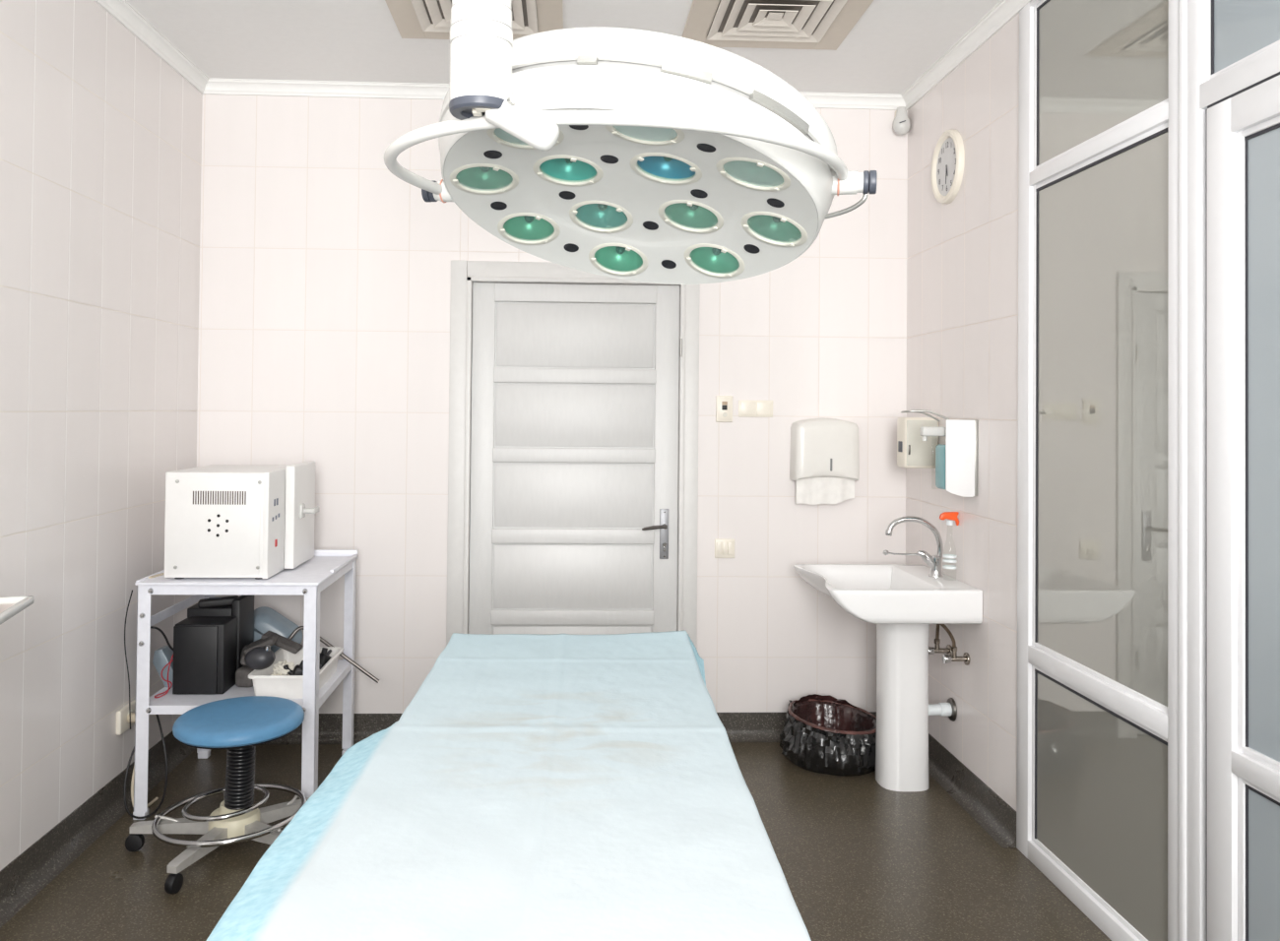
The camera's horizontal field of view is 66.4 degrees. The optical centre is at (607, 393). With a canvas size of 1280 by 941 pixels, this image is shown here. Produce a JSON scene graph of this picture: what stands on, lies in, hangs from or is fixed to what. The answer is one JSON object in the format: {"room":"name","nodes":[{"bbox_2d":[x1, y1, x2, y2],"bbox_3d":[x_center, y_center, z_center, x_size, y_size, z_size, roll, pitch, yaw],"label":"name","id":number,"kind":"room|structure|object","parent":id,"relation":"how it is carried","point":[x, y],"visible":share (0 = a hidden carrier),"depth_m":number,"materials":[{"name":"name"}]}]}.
{"room":"operating room","nodes":[
{"label":"operating room","id":0,"kind":"room"},
{"bbox_2d":[0,0,202,871],"bbox_3d":[-1.917,0.021,1.155,0.120,3.230,7.506,1,-1,-2],"label":"wall","id":1,"kind":"structure","parent":0,"point":[100,138],"depth_m":3.65,"materials":[{"name":"tile"}]},
{"bbox_2d":[0,595,33,625],"bbox_3d":[-1.687,1.084,2.243,0.481,1.103,0.620,1,-1,-15],"label":"stand","id":2,"kind":"object","parent":1,"relation":"attached to","point":[10,607],"visible":1,"depth_m":2.54,"materials":[{"name":"white metal"}]},
{"bbox_2d":[0,731,195,927],"bbox_3d":[-1.842,1.571,1.134,0.060,0.130,7.266,1,-1,-2],"label":"baseboard","id":3,"kind":"structure","parent":1,"relation":"attached to","point":[29,873],"depth_m":3.59,"materials":[{"name":"plastic"}]},
{"bbox_2d":[116,700,135,735],"bbox_3d":[-1.974,1.334,4.032,0.030,0.095,0.170,1,-1,-2],"label":"wall socket","id":4,"kind":"object","parent":1,"relation":"attached to","point":[122,725],"visible":0.66,"depth_m":3.98,"materials":[{"name":"beige plastic"}]},
{"bbox_2d":[127,712,158,807],"bbox_3d":[-1.908,1.494,3.963,0.112,0.369,0.159,1,-1,-2],"label":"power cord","id":5,"kind":"object","parent":1,"relation":"attached to","point":[132,714],"visible":0.43,"depth_m":3.97,"materials":[{"name":"plastic"}]},
{"bbox_2d":[94,0,209,94],"bbox_3d":[-1.815,-1.562,1.184,0.054,0.062,7.266,1,-1,-2],"label":"trim","id":6,"kind":"structure","parent":1,"relation":"attached to","point":[122,11],"depth_m":4.19,"materials":[{"name":"paint"}]},
{"bbox_2d":[193,94,907,713],"bbox_3d":[-0.251,0.097,4.919,3.761,3.230,0.120,1,-1,-2],"label":"wall","id":7,"kind":"structure","parent":0,"point":[325,294],"depth_m":4.84,"materials":[{"name":"tile"}]},
{"bbox_2d":[258,713,402,745],"bbox_3d":[-1.407,1.633,4.757,1.228,0.130,0.060,1,-1,-2],"label":"baseboard","id":8,"kind":"structure","parent":7,"relation":"attached to","point":[330,731],"depth_m":4.79,"materials":[{"name":"plastic"}]},
{"bbox_2d":[202,78,906,110],"bbox_3d":[-0.232,-1.488,4.857,3.521,0.062,0.054,1,-1,-2],"label":"trim","id":9,"kind":"structure","parent":7,"relation":"attached to","point":[236,87],"depth_m":4.82,"materials":[{"name":"paint"}]},
{"bbox_2d":[446,259,699,647],"bbox_3d":[-0.168,0.529,4.877,1.235,2.365,0.158,1,-1,-2],"label":"door","id":10,"kind":"structure","parent":7,"relation":"in","point":[573,462],"depth_m":4.87,"materials":[{"name":"grey paint"}]},
{"bbox_2d":[715,395,732,422],"bbox_3d":[0.587,0.076,4.885,0.082,0.131,0.020,1,-1,-2],"label":"thermostat","id":11,"kind":"object","parent":7,"relation":"attached to","point":[724,405],"visible":1,"depth_m":4.88,"materials":[{"name":"beige plastic"}]},
{"bbox_2d":[714,538,734,558],"bbox_3d":[0.588,0.773,4.876,0.100,0.095,0.016,1,-1,-2],"label":"light switch","id":12,"kind":"object","parent":7,"relation":"attached to","point":[724,547],"visible":1,"depth_m":4.87,"materials":[{"name":"beige plastic"}]},
{"bbox_2d":[738,399,772,417],"bbox_3d":[0.746,0.075,4.895,0.175,0.084,0.012,1,-1,-2],"label":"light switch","id":13,"kind":"object","parent":7,"relation":"attached to","point":[746,409],"visible":1,"depth_m":4.89,"materials":[{"name":"beige plastic"}]},
{"bbox_2d":[716,711,876,742],"bbox_3d":[0.969,1.658,4.855,1.058,0.130,0.060,1,-1,-2],"label":"baseboard","id":14,"kind":"structure","parent":7,"relation":"attached to","point":[739,727],"depth_m":4.87,"materials":[{"name":"plastic"}]},
{"bbox_2d":[789,418,859,480],"bbox_3d":[1.085,0.277,4.854,0.332,0.313,0.112,1,-1,-2],"label":"paper towel dispenser","id":15,"kind":"object","parent":7,"relation":"attached to","point":[819,447],"visible":0.99,"depth_m":4.80,"materials":[{"name":"white plastic"}]},
{"bbox_2d":[795,477,854,505],"bbox_3d":[1.083,0.482,4.847,0.292,0.137,0.027,1,-1,-2],"label":"paper towel","id":16,"kind":"object","parent":15,"relation":"hanging from","point":[811,490],"visible":0.88,"depth_m":4.84,"materials":[{"name":"white paper"}]},
{"bbox_2d":[893,106,910,134],"bbox_3d":[1.478,-1.369,4.908,0.088,0.138,0.090,1,-1,-2],"label":"detector","id":17,"kind":"object","parent":7,"relation":"attached to","point":[901,123],"visible":1,"depth_m":4.88,"materials":[{"name":"white plastic"}]},
{"bbox_2d":[0,742,1111,940],"bbox_3d":[1.068,1.716,1.252,6.128,0.100,7.506,1,-1,-2],"label":"floor","id":18,"kind":"structure","parent":0,"point":[859,859],"depth_m":3.46,"materials":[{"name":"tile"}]},
{"bbox_2d":[125,696,309,894],"bbox_3d":[-1.406,1.426,3.616,0.715,0.508,0.734,1,-1,-2],"label":"stool","id":19,"kind":"object","parent":18,"relation":"on","point":[237,725],"visible":0.95,"depth_m":3.56,"materials":[{"name":"blue leather"}]},
{"bbox_2d":[132,549,357,820],"bbox_3d":[-1.524,1.208,4.223,0.715,0.962,0.732,1,-1,-2],"label":"equipment cart","id":20,"kind":"object","parent":18,"relation":"on","point":[314,575],"visible":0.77,"depth_m":3.89,"materials":[{"name":"white metal"}]},
{"bbox_2d":[124,589,132,729],"bbox_3d":[-1.905,1.062,3.884,0.031,0.577,0.113,1,-1,-25],"label":"wire","id":21,"kind":"object","parent":20,"relation":"hanging from","point":[132,590],"visible":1,"depth_m":3.86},
{"bbox_2d":[123,714,167,819],"bbox_3d":[-1.833,1.470,3.878,0.221,0.402,0.106,0,-1,31],"label":"cable","id":22,"kind":"object","parent":20,"relation":"hanging from","point":[158,718],"visible":0.78,"depth_m":3.85,"materials":[{"name":"plastic"}]},
{"bbox_2d":[148,573,164,578],"bbox_3d":[-1.816,0.721,4.131,0.040,0.066,0.365,0,-1,15],"label":"power cord","id":23,"kind":"object","parent":20,"relation":"on","point":[160,574],"visible":0.25,"depth_m":3.98,"materials":[{"name":"beige plastic"}]},
{"bbox_2d":[152,645,173,687],"bbox_3d":[-1.863,1.165,4.164,0.112,0.167,0.090,1,-1,-2],"label":"dish","id":24,"kind":"object","parent":20,"relation":"on","point":[162,656],"visible":0.62,"depth_m":4.12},
{"bbox_2d":[154,654,173,698],"bbox_3d":[-1.811,1.127,4.030,0.069,0.212,0.167,1,-1,-2],"label":"wire","id":25,"kind":"object","parent":20,"relation":"on","point":[171,660],"visible":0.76,"depth_m":4.01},
{"bbox_2d":[172,616,237,694],"bbox_3d":[-1.693,1.094,4.092,0.225,0.289,0.170,1,-1,-2],"label":"speaker","id":26,"kind":"object","parent":20,"relation":"on","point":[204,647],"visible":0.98,"depth_m":4.01,"materials":[{"name":"black plastic"}]},
{"bbox_2d":[150,626,173,651],"bbox_3d":[-1.801,1.012,4.009,0.030,0.149,0.175,0,-1,18],"label":"lead","id":27,"kind":"object","parent":26,"relation":"attached to","point":[152,627],"visible":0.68,"depth_m":3.97,"materials":[{"name":"black rubber"}]},
{"bbox_2d":[187,594,254,670],"bbox_3d":[-1.696,1.065,4.288,0.225,0.354,0.200,1,-1,-2],"label":"equipment case","id":28,"kind":"object","parent":20,"relation":"on","point":[242,608],"visible":0.37,"depth_m":4.21,"materials":[{"name":"black plastic"}]},
{"bbox_2d":[197,595,239,608],"bbox_3d":[-1.685,0.904,4.241,0.166,0.044,0.050,1,-1,-17],"label":"handset","id":29,"kind":"object","parent":28,"relation":"on","point":[224,601],"visible":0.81,"depth_m":4.22,"materials":[{"name":"grey plastic"}]},
{"bbox_2d":[163,461,319,579],"bbox_3d":[-1.524,0.530,4.192,0.509,0.448,0.582,1,-1,-2],"label":"sterilizer","id":30,"kind":"object","parent":20,"relation":"on","point":[222,521],"visible":1,"depth_m":3.91,"materials":[{"name":"metal"}]},
{"bbox_2d":[148,659,351,714],"bbox_3d":[-1.524,1.259,4.224,0.693,0.035,0.705,1,-1,-2],"label":"shelf","id":31,"kind":"object","parent":20,"relation":"attached to","point":[168,704],"depth_m":3.97,"materials":[{"name":"white metal"}]},
{"bbox_2d":[235,631,302,687],"bbox_3d":[-1.479,1.145,4.192,0.246,0.197,0.366,1,-1,-2],"label":"blood pressure cuff","id":32,"kind":"object","parent":20,"relation":"on","point":[258,655],"visible":0.92,"depth_m":4.12,"materials":[{"name":"grey rubber"}]},
{"bbox_2d":[254,606,302,652],"bbox_3d":[-1.557,1.123,4.485,0.285,0.266,0.119,1,-1,-2],"label":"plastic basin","id":33,"kind":"object","parent":20,"relation":"on","point":[266,619],"visible":0.32,"depth_m":4.46,"materials":[{"name":"blue plastic"}]},
{"bbox_2d":[248,646,343,699],"bbox_3d":[-1.326,1.194,4.191,0.286,0.099,0.484,1,-1,-2],"label":"tray","id":34,"kind":"object","parent":20,"relation":"on","point":[264,684],"visible":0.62,"depth_m":3.97,"materials":[{"name":"white plastic"}]},
{"bbox_2d":[269,659,294,675],"bbox_3d":[-1.355,1.173,4.092,0.116,0.119,0.130,1,-1,-32],"label":"crumpled tissue","id":35,"kind":"object","parent":34,"relation":"in","point":[278,670],"visible":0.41,"depth_m":4.06,"materials":[{"name":"white paper"}]},
{"bbox_2d":[283,660,321,675],"bbox_3d":[-1.266,1.159,4.067,0.157,0.098,0.051,1,-1,-21],"label":"clamp","id":36,"kind":"object","parent":34,"relation":"in","point":[298,669],"visible":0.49,"depth_m":4.04,"materials":[{"name":"black plastic"}]},
{"bbox_2d":[319,647,331,669],"bbox_3d":[-1.229,1.152,4.245,0.052,0.098,0.157,0,-1,17],"label":"clamp","id":37,"kind":"object","parent":34,"relation":"in","point":[324,655],"visible":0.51,"depth_m":4.22,"materials":[{"name":"black plastic"}]},
{"bbox_2d":[287,626,379,683],"bbox_3d":[-1.263,1.190,4.451,0.453,0.258,0.046,1,-1,-6],"label":"rod","id":38,"kind":"object","parent":20,"relation":"on","point":[297,629],"visible":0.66,"depth_m":4.45,"materials":[{"name":"grey metal"}]},
{"bbox_2d":[778,694,876,776],"bbox_3d":[1.063,1.590,4.580,0.513,0.254,0.510,1,-1,-2],"label":"waste bin","id":39,"kind":"object","parent":18,"relation":"on","point":[828,735],"visible":0.92,"depth_m":4.43,"materials":[{"name":"black plastic"}]},
{"bbox_2d":[793,564,982,791],"bbox_3d":[1.207,1.263,4.324,0.629,0.906,0.680,1,-1,-2],"label":"washbasin","id":40,"kind":"object","parent":18,"relation":"on","point":[902,601],"visible":0.98,"depth_m":4.22,"materials":[{"name":"white ceramic"}]},
{"bbox_2d":[793,564,982,624],"bbox_3d":[1.211,0.880,4.330,0.629,0.140,0.680,1,-1,-2],"label":"basin","id":41,"kind":"object","parent":40,"relation":"in","point":[877,594],"depth_m":4.00,"materials":[{"name":"white ceramic"}]},
{"bbox_2d":[882,515,943,577],"bbox_3d":[1.357,0.679,4.340,0.270,0.269,0.060,1,-1,-2],"label":"faucet","id":42,"kind":"object","parent":40,"relation":"on","point":[933,561],"visible":0.99,"depth_m":4.33,"materials":[{"name":"silver metal"}]},
{"bbox_2d":[939,512,959,577],"bbox_3d":[1.492,0.663,4.261,0.080,0.296,0.057,0,-1,26],"label":"spray bottle","id":43,"kind":"object","parent":40,"relation":"on","point":[950,516],"visible":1,"depth_m":4.25,"materials":[{"name":"clear plastic"}]},
{"bbox_2d":[1178,0,1187,940],"bbox_3d":[1.620,0.110,2.707,0.064,3.170,0.035,1,-1,-2],"label":"trim","id":44,"kind":"structure","parent":18,"relation":"on","point":[1183,4],"depth_m":2.70,"materials":[{"name":"white plastic"}]},
{"bbox_2d":[1186,0,1279,940],"bbox_3d":[1.603,0.100,2.103,0.148,3.170,1.174,1,-1,-2],"label":"door","id":45,"kind":"structure","parent":44,"relation":"attached to","point":[1233,380],"depth_m":2.50,"materials":[{"name":"white plastic"}]},
{"bbox_3d":[-0.104,1.195,1.929,0.713,0.940,1.976,1,-1,-2],"label":"table","id":46,"kind":"object","parent":18,"relation":"on","visible":0},
{"bbox_2d":[206,630,811,940],"bbox_3d":[-0.135,0.863,1.934,0.972,0.330,2.183,1,-1,-2],"label":"drape","id":47,"kind":"object","parent":46,"relation":"on","point":[532,787],"visible":1,"depth_m":1.62,"materials":[{"name":"fabric"}]},
{"bbox_2d":[126,0,1000,94],"bbox_3d":[1.100,-1.613,1.305,6.128,0.100,7.506,1,-1,-2],"label":"ceiling","id":48,"kind":"structure","parent":0,"point":[893,43],"depth_m":4.22,"materials":[{"name":"paint"}]},
{"bbox_2d":[384,0,563,39],"bbox_3d":[-0.521,-1.527,3.858,0.690,0.022,0.690,1,-1,-2],"label":"ceiling vent","id":49,"kind":"object","parent":48,"relation":"in","point":[414,19],"visible":0.44,"depth_m":3.95,"materials":[{"name":"beige metal"}]},
{"bbox_2d":[384,0,877,284],"bbox_3d":[0.021,-0.912,1.932,0.907,1.300,0.870,1,-1,-20],"label":"lamp","id":50,"kind":"object","parent":48,"relation":"hanging from","point":[616,153],"visible":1,"depth_m":1.77,"materials":[{"name":"white metal"}]},
{"bbox_2d":[483,150,502,158],"bbox_3d":[-0.216,-0.453,1.846,0.035,0.011,0.035,1,-1,-2],"label":"vent","id":51,"kind":"object","parent":50,"relation":"attached to","point":[486,154],"depth_m":1.84,"materials":[{"name":"black plastic"}]},
{"bbox_2d":[490,201,507,210],"bbox_3d":[-0.229,-0.398,2.064,0.035,0.015,0.034,1,-1,-2],"label":"vent","id":52,"kind":"object","parent":50,"relation":"attached to","point":[494,206],"depth_m":2.06,"materials":[{"name":"black plastic"}]},
{"bbox_2d":[559,191,575,199],"bbox_3d":[-0.082,-0.410,2.014,0.035,0.014,0.034,1,-1,-2],"label":"vent","id":53,"kind":"object","parent":50,"relation":"attached to","point":[563,195],"depth_m":2.01,"materials":[{"name":"black plastic"}]},
{"bbox_2d":[564,243,578,252],"bbox_3d":[-0.081,-0.333,2.221,0.035,0.018,0.034,1,-1,-2],"label":"vent","id":54,"kind":"object","parent":50,"relation":"attached to","point":[568,247],"depth_m":2.22,"materials":[{"name":"black plastic"}]},
{"bbox_2d":[569,125,588,129],"bbox_3d":[-0.049,-0.466,1.695,0.035,0.009,0.035,1,-1,-2],"label":"vent","id":55,"kind":"object","parent":50,"relation":"attached to","point":[571,127],"depth_m":1.70,"materials":[{"name":"black plastic"}]},
{"bbox_2d":[600,154,618,163],"bbox_3d":[0.005,-0.443,1.839,0.035,0.012,0.035,1,-1,-2],"label":"vent","id":56,"kind":"object","parent":50,"relation":"attached to","point":[605,159],"depth_m":1.84,"materials":[{"name":"black plastic"}]},
{"bbox_2d":[642,221,658,230],"bbox_3d":[0.094,-0.361,2.093,0.035,0.017,0.034,1,-1,-2],"label":"vent","id":57,"kind":"object","parent":50,"relation":"attached to","point":[647,225],"depth_m":2.09,"materials":[{"name":"black plastic"}]},
{"bbox_2d":[661,259,676,268],"bbox_3d":[0.141,-0.296,2.225,0.035,0.019,0.034,1,-1,-2],"label":"vent","id":58,"kind":"object","parent":50,"relation":"attached to","point":[666,264],"depth_m":2.22,"materials":[{"name":"black plastic"}]},
{"bbox_2d":[690,189,707,197],"bbox_3d":[0.181,-0.394,1.917,0.035,0.015,0.035,1,-1,-2],"label":"vent","id":59,"kind":"object","parent":50,"relation":"attached to","point":[694,193],"depth_m":1.91,"materials":[{"name":"black plastic"}]},
{"bbox_2d":[696,143,715,152],"bbox_3d":[0.173,-0.429,1.699,0.035,0.013,0.035,1,-1,-2],"label":"vent","id":60,"kind":"object","parent":50,"relation":"attached to","point":[700,148],"depth_m":1.70,"materials":[{"name":"black plastic"}]},
{"bbox_2d":[743,244,759,254],"bbox_3d":[0.307,-0.309,2.074,0.034,0.019,0.034,1,-1,-2],"label":"vent","id":61,"kind":"object","parent":50,"relation":"attached to","point":[747,248],"depth_m":2.07,"materials":[{"name":"black plastic"}]},
{"bbox_2d":[767,197,784,207],"bbox_3d":[0.321,-0.364,1.856,0.034,0.017,0.035,1,-1,-2],"label":"vent","id":62,"kind":"object","parent":50,"relation":"attached to","point":[771,202],"depth_m":1.85,"materials":[{"name":"black plastic"}]},
{"bbox_2d":[681,0,873,50],"bbox_3d":[0.673,-1.515,3.917,0.690,0.022,0.690,1,-1,-2],"label":"ceiling vent","id":63,"kind":"object","parent":48,"relation":"in","point":[753,24],"visible":0.84,"depth_m":3.98,"materials":[{"name":"beige metal"}]},
{"bbox_2d":[905,12,1019,811],"bbox_3d":[1.594,0.106,4.379,0.120,3.230,1.350,1,-1,-2],"label":"wall","id":64,"kind":"structure","parent":0,"point":[962,254],"depth_m":4.10,"materials":[{"name":"tile"}]},
{"bbox_2d":[896,417,938,468],"bbox_3d":[1.443,0.227,4.542,0.162,0.234,0.127,1,-1,-2],"label":"soap dispenser","id":65,"kind":"object","parent":64,"relation":"attached to","point":[913,452],"visible":0.86,"depth_m":4.48,"materials":[{"name":"beige plastic"}]},
{"bbox_2d":[900,409,978,497],"bbox_3d":[1.396,0.250,4.141,0.293,0.361,0.163,1,-1,-2],"label":"dispenser","id":66,"kind":"object","parent":64,"relation":"attached to","point":[956,460],"visible":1,"depth_m":4.06,"materials":[{"name":"white plastic"}]},
{"bbox_2d":[935,444,945,489],"bbox_3d":[1.463,0.311,4.139,0.110,0.190,0.124,1,-1,-2],"label":"bottle","id":67,"kind":"object","parent":66,"relation":"on","point":[940,448],"depth_m":4.13,"materials":[{"name":"teal plastic"}]},
{"bbox_2d":[928,639,951,655],"bbox_3d":[1.472,1.128,4.337,0.105,0.078,0.052,1,-1,-2],"label":"valve","id":68,"kind":"object","parent":64,"relation":"attached to","point":[936,650],"visible":0.77,"depth_m":4.33,"materials":[{"name":"silver metal"}]},
{"bbox_2d":[935,624,939,639],"bbox_3d":[1.470,1.005,4.344,0.023,0.173,0.025,1,-1,-2],"label":"hose","id":69,"kind":"object","parent":68,"relation":"attached to","point":[937,625],"visible":0.48,"depth_m":4.33,"materials":[{"name":"silver metal"}]},
{"bbox_2d":[928,698,957,721],"bbox_3d":[1.441,1.391,4.304,0.163,0.100,0.100,1,-1,-2],"label":"pipe","id":70,"kind":"object","parent":64,"relation":"attached to","point":[948,709],"visible":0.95,"depth_m":4.28,"materials":[{"name":"white plastic"}]},
{"bbox_2d":[930,128,964,203],"bbox_3d":[1.529,-1.022,4.401,0.030,0.328,0.328,1,-1,-2],"label":"wall clock","id":71,"kind":"object","parent":64,"relation":"attached to","point":[948,159],"visible":1,"depth_m":4.38,"materials":[{"name":"beige plastic"}]},
{"bbox_2d":[942,646,969,665],"bbox_3d":[1.480,1.113,4.148,0.105,0.078,0.052,1,-1,-2],"label":"valve","id":72,"kind":"object","parent":64,"relation":"attached to","point":[946,659],"visible":1,"depth_m":4.14,"materials":[{"name":"silver metal"}]},
{"bbox_2d":[939,624,956,646],"bbox_3d":[1.429,1.006,4.217,0.020,0.142,0.177,1,-1,-35],"label":"hose","id":73,"kind":"object","parent":72,"relation":"attached to","point":[943,626],"visible":0.52,"depth_m":4.16,"materials":[{"name":"silver metal"}]},
{"bbox_2d":[900,0,1030,110],"bbox_3d":[1.649,-1.526,1.326,0.054,0.062,7.266,1,-1,-2],"label":"trim","id":74,"kind":"structure","parent":64,"relation":"attached to","point":[1004,11],"depth_m":4.18,"materials":[{"name":"paint"}]},
{"bbox_2d":[928,733,1016,847],"bbox_3d":[1.491,1.654,4.291,0.060,0.130,1.230,1,-1,-2],"label":"baseboard","id":75,"kind":"structure","parent":64,"relation":"attached to","point":[997,818],"depth_m":4.04,"materials":[{"name":"plastic"}]},
{"bbox_2d":[1016,0,1178,940],"bbox_3d":[1.602,0.117,3.213,0.058,3.170,0.981,1,-1,-2],"label":"window","id":76,"kind":"structure","parent":64,"relation":"in","point":[1097,738],"depth_m":3.15,"materials":[{"name":"white plastic"}]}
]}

